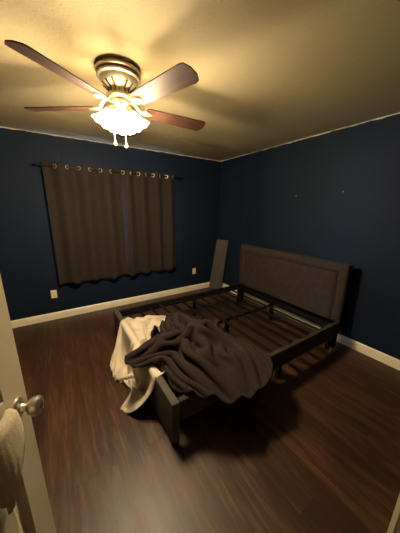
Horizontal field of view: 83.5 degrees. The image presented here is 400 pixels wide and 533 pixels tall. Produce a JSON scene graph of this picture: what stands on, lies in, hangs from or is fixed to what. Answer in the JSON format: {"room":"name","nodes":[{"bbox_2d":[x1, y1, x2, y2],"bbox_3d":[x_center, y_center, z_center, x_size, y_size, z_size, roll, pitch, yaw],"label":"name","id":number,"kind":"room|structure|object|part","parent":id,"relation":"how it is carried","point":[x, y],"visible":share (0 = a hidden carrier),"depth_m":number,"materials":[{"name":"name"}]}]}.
{"room":"bedroom","nodes":[
{"label":"bedroom","id":0,"kind":"room"},
{"bbox_2d":[0,126,220,320],"bbox_3d":[-1.509,-0.528,3.379,4.400,2.440,0.140,-8,17,-32],"label":"wall","id":1,"kind":"structure","parent":0,"point":[28,265],"depth_m":3.10,"materials":[{"name":"blue paint"}]},
{"bbox_2d":[50,290,56,297],"bbox_3d":[-2.058,0.389,3.161,0.072,0.116,0.009,-8,17,-32],"label":"wall outlet","id":2,"kind":"object","parent":1,"relation":"attached to","point":[53,292],"visible":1,"depth_m":3.16,"materials":[{"name":"beige plastic"}]},
{"bbox_2d":[34,163,183,180],"bbox_3d":[-1.148,-1.356,3.255,2.048,0.070,0.100,-8,17,-32],"label":"curtain rod","id":3,"kind":"object","parent":1,"relation":"attached to","point":[35,164],"visible":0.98,"depth_m":3.04,"materials":[{"name":"black metal"}]},
{"bbox_2d":[41,161,127,284],"bbox_3d":[-1.541,-0.558,3.157,0.930,1.604,0.106,-8,17,-32],"label":"curtain","id":4,"kind":"object","parent":3,"relation":"hanging from","point":[85,206],"visible":1,"depth_m":3.12,"materials":[{"name":"brown fabric"}]},
{"bbox_2d":[120,169,175,275],"bbox_3d":[-0.788,-0.669,3.636,0.913,1.606,0.100,-8,17,-32],"label":"curtain","id":5,"kind":"object","parent":3,"relation":"hanging from","point":[148,202],"visible":1,"depth_m":3.60,"materials":[{"name":"brown fabric"}]},
{"bbox_2d":[11,282,209,327],"bbox_3d":[-1.480,0.620,3.603,4.400,0.104,0.016,-8,17,-32],"label":"baseboard","id":6,"kind":"structure","parent":1,"relation":"attached to","point":[76,311],"depth_m":3.53,"materials":[{"name":"white wood"}]},
{"bbox_2d":[0,0,399,160],"bbox_3d":[-0.138,-1.216,1.037,4.600,0.080,5.140,-8,17,-32],"label":"ceiling","id":7,"kind":"structure","parent":0,"point":[271,73],"depth_m":1.39,"materials":[{"name":"beige paint"}]},
{"bbox_2d":[4,40,204,148],"bbox_3d":[-0.490,-1.055,1.539,1.220,0.488,1.270,-8,17,-32],"label":"ceiling fan","id":8,"kind":"object","parent":7,"relation":"hanging from","point":[120,78],"visible":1,"depth_m":1.39,"materials":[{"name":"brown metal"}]},
{"bbox_3d":[-0.689,-0.979,1.139,0.133,0.006,0.495,20,20,17],"label":"blade","id":9,"kind":"part","parent":8,"relation":"part of","materials":[{"name":"brown wood"}]},
{"bbox_3d":[-0.945,-1.083,1.538,0.495,0.006,0.133,2,27,4],"label":"blade","id":10,"kind":"part","parent":8,"relation":"part of","materials":[{"name":"brown wood"}]},
{"bbox_3d":[-0.626,-0.999,1.498,0.155,0.104,0.155,28,4,-23],"label":"lamp shade","id":11,"kind":"part","parent":8,"relation":"part of","materials":[{"name":"white glass"}]},
{"bbox_3d":[-0.505,-0.982,1.438,0.155,0.104,0.155,-4,-15,-17],"label":"lamp shade","id":12,"kind":"part","parent":8,"relation":"part of","materials":[{"name":"white glass"}]},
{"bbox_3d":[-0.564,-1.028,1.615,0.155,0.104,0.155,-4,45,-17],"label":"lamp shade","id":13,"kind":"part","parent":8,"relation":"part of","materials":[{"name":"white glass"}]},
{"bbox_3d":[-0.632,-1.171,1.898,0.133,0.006,0.495,-16,17,-10],"label":"blade","id":14,"kind":"part","parent":8,"relation":"part of","materials":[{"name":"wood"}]},
{"bbox_3d":[-0.443,-1.011,1.556,0.155,0.104,0.155,-33,22,-8],"label":"lamp shade","id":15,"kind":"part","parent":8,"relation":"part of","materials":[{"name":"white glass"}]},
{"bbox_3d":[-0.218,-1.002,1.253,0.495,0.006,0.133,12,5,39],"label":"blade","id":16,"kind":"part","parent":8,"relation":"part of","materials":[{"name":"brown wood"}]},
{"bbox_3d":[-0.183,-1.121,1.722,0.495,0.006,0.133,-8,4,-31],"label":"blade","id":17,"kind":"part","parent":8,"relation":"part of","materials":[{"name":"brown wood"}]},
{"bbox_2d":[12,287,399,532],"bbox_3d":[-0.168,1.226,1.657,4.600,0.080,5.140,-8,17,-32],"label":"floor","id":18,"kind":"structure","parent":0,"point":[316,449],"depth_m":1.54,"materials":[{"name":"brown wood"}]},
{"bbox_2d":[209,240,227,288],"bbox_3d":[0.384,-0.047,4.498,0.369,0.997,0.153,6,15,20],"label":"board","id":19,"kind":"object","parent":18,"relation":"on","point":[216,279],"visible":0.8,"depth_m":4.46,"materials":[{"name":"grey fabric"}]},
{"bbox_2d":[113,244,352,446],"bbox_3d":[0.279,0.422,2.637,2.165,1.005,1.680,-8,17,-32],"label":"bed","id":20,"kind":"object","parent":18,"relation":"on","point":[319,286],"visible":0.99,"depth_m":2.70,"materials":[{"name":"grey fabric"}]},
{"bbox_2d":[110,315,165,412],"bbox_3d":[-0.551,0.845,2.172,0.642,0.388,1.093,-4,15,-18],"label":"sheet","id":21,"kind":"object","parent":20,"relation":"on","point":[132,333],"visible":0.61,"depth_m":2.14,"materials":[{"name":"white fabric"}]},
{"bbox_3d":[-0.603,0.862,2.146,0.055,0.330,1.650,-8,17,-32],"label":"foot rail","id":22,"kind":"part","parent":20,"relation":"part of","materials":[{"name":"grey fabric"}]},
{"bbox_3d":[-0.159,0.452,3.321,2.032,0.050,0.045,-8,17,-32],"label":"rail","id":23,"kind":"part","parent":20,"relation":"part of","materials":[{"name":"black metal"}]},
{"bbox_3d":[-0.139,0.483,3.295,2.029,0.030,0.026,-8,17,-32],"label":"rail","id":24,"kind":"part","parent":20,"relation":"part of","materials":[{"name":"black metal"}]},
{"bbox_3d":[-0.083,0.616,3.367,0.040,0.262,0.040,-8,17,-32],"label":"support leg","id":25,"kind":"part","parent":20,"relation":"part of","materials":[{"name":"black metal"}]},
{"bbox_2d":[124,312,272,405],"bbox_3d":[-0.007,0.656,1.955,1.265,0.309,0.949,8,16,27],"label":"comforter","id":26,"kind":"object","parent":20,"relation":"on","point":[199,358],"visible":1,"depth_m":1.75,"materials":[{"name":"fabric"}]},
{"bbox_3d":[0.331,0.779,2.747,0.040,0.262,0.040,-8,17,-32],"label":"support leg","id":27,"kind":"part","parent":20,"relation":"part of","materials":[{"name":"black metal"}]},
{"bbox_3d":[0.657,0.507,3.832,0.040,0.262,0.040,-8,17,-32],"label":"support leg","id":28,"kind":"part","parent":20,"relation":"part of","materials":[{"name":"black metal"}]},
{"bbox_3d":[0.726,0.444,3.913,0.053,0.345,0.060,-8,17,-32],"label":"headboard leg","id":29,"kind":"part","parent":20,"relation":"part of","materials":[{"name":"black metal"}]},
{"bbox_3d":[0.711,0.826,2.025,2.032,0.165,0.045,-8,17,-32],"label":"rail","id":30,"kind":"part","parent":20,"relation":"part of","materials":[{"name":"grey fabric"}]},
{"bbox_3d":[1.038,0.657,3.260,0.040,0.262,0.040,-8,17,-32],"label":"support leg","id":31,"kind":"part","parent":20,"relation":"part of","materials":[{"name":"black metal"}]},
{"bbox_3d":[0.745,0.941,2.127,0.040,0.262,0.040,-8,17,-32],"label":"support leg","id":32,"kind":"part","parent":20,"relation":"part of","materials":[{"name":"black metal"}]},
{"bbox_3d":[1.152,0.130,3.149,0.085,0.670,1.670,-8,17,-32],"label":"headboard","id":33,"kind":"part","parent":20,"relation":"part of","materials":[{"name":"grey fabric"}]},
{"bbox_3d":[1.484,0.832,2.591,0.040,0.262,0.040,-8,17,-32],"label":"support leg","id":34,"kind":"part","parent":20,"relation":"part of","materials":[{"name":"black metal"}]},
{"bbox_3d":[1.577,0.779,2.637,0.053,0.345,0.060,-8,17,-32],"label":"headboard leg","id":35,"kind":"part","parent":20,"relation":"part of","materials":[{"name":"black wood"}]},
{"bbox_2d":[218,112,399,359],"bbox_3d":[1.737,-0.274,2.535,0.100,2.440,5.140,-8,17,-32],"label":"wall","id":36,"kind":"structure","parent":0,"point":[289,197],"depth_m":2.59,"materials":[{"name":"blue paint"}]},
{"bbox_2d":[222,283,399,370],"bbox_3d":[1.314,0.723,3.332,0.016,0.104,3.531,-8,17,-32],"label":"baseboard","id":37,"kind":"structure","parent":36,"relation":"attached to","point":[384,358],"depth_m":2.65,"materials":[{"name":"white wood"}]},
{"bbox_3d":[0.474,0.251,0.408,4.400,2.440,0.110,-8,17,-32],"label":"wall","id":38,"kind":"structure","parent":0,"visible":0},
{"bbox_2d":[0,275,55,532],"bbox_3d":[-0.452,0.463,0.338,0.162,2.018,0.786,-4,15,-17],"label":"door","id":39,"kind":"structure","parent":38,"relation":"in","point":[32,513],"depth_m":0.67,"materials":[{"name":"beige paint"}]},
{"bbox_3d":[-0.449,0.017,0.231,0.035,0.840,0.550,-4,15,-17],"label":"panel","id":40,"kind":"part","parent":39,"relation":"part of","materials":[{"name":"beige paint"}]},
{"bbox_2d":[0,408,24,514],"bbox_3d":[-0.478,0.499,0.577,0.036,0.240,0.151,-4,15,-17],"label":"hanging cloth","id":41,"kind":"object","parent":39,"relation":"hanging from","point":[12,434],"visible":1,"depth_m":0.55,"materials":[{"name":"white fabric"}]},
{"bbox_3d":[-0.460,0.937,0.465,0.035,0.660,0.550,-4,15,-17],"label":"panel","id":42,"kind":"part","parent":39,"relation":"part of","materials":[{"name":"beige paint"}]},
{"bbox_3d":[-0.505,0.416,0.666,0.062,0.066,0.066,-4,15,-17],"label":"knob","id":43,"kind":"part","parent":39,"relation":"part of","materials":[{"name":"silver metal"}]},
{"bbox_2d":[387,493,399,532],"bbox_3d":[0.171,0.433,0.329,1.423,2.120,0.014,-8,17,-32],"label":"trim","id":44,"kind":"structure","parent":38,"relation":"attached to","point":[396,512],"depth_m":0.81,"materials":[{"name":"white wood"}]},
{"bbox_2d":[393,514,399,532],"bbox_3d":[0.211,0.469,0.289,1.310,2.070,0.110,-8,17,-32],"label":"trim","id":45,"kind":"structure","parent":38,"relation":"attached to","point":[397,527],"depth_m":0.81,"materials":[{"name":"white wood"}]}
]}

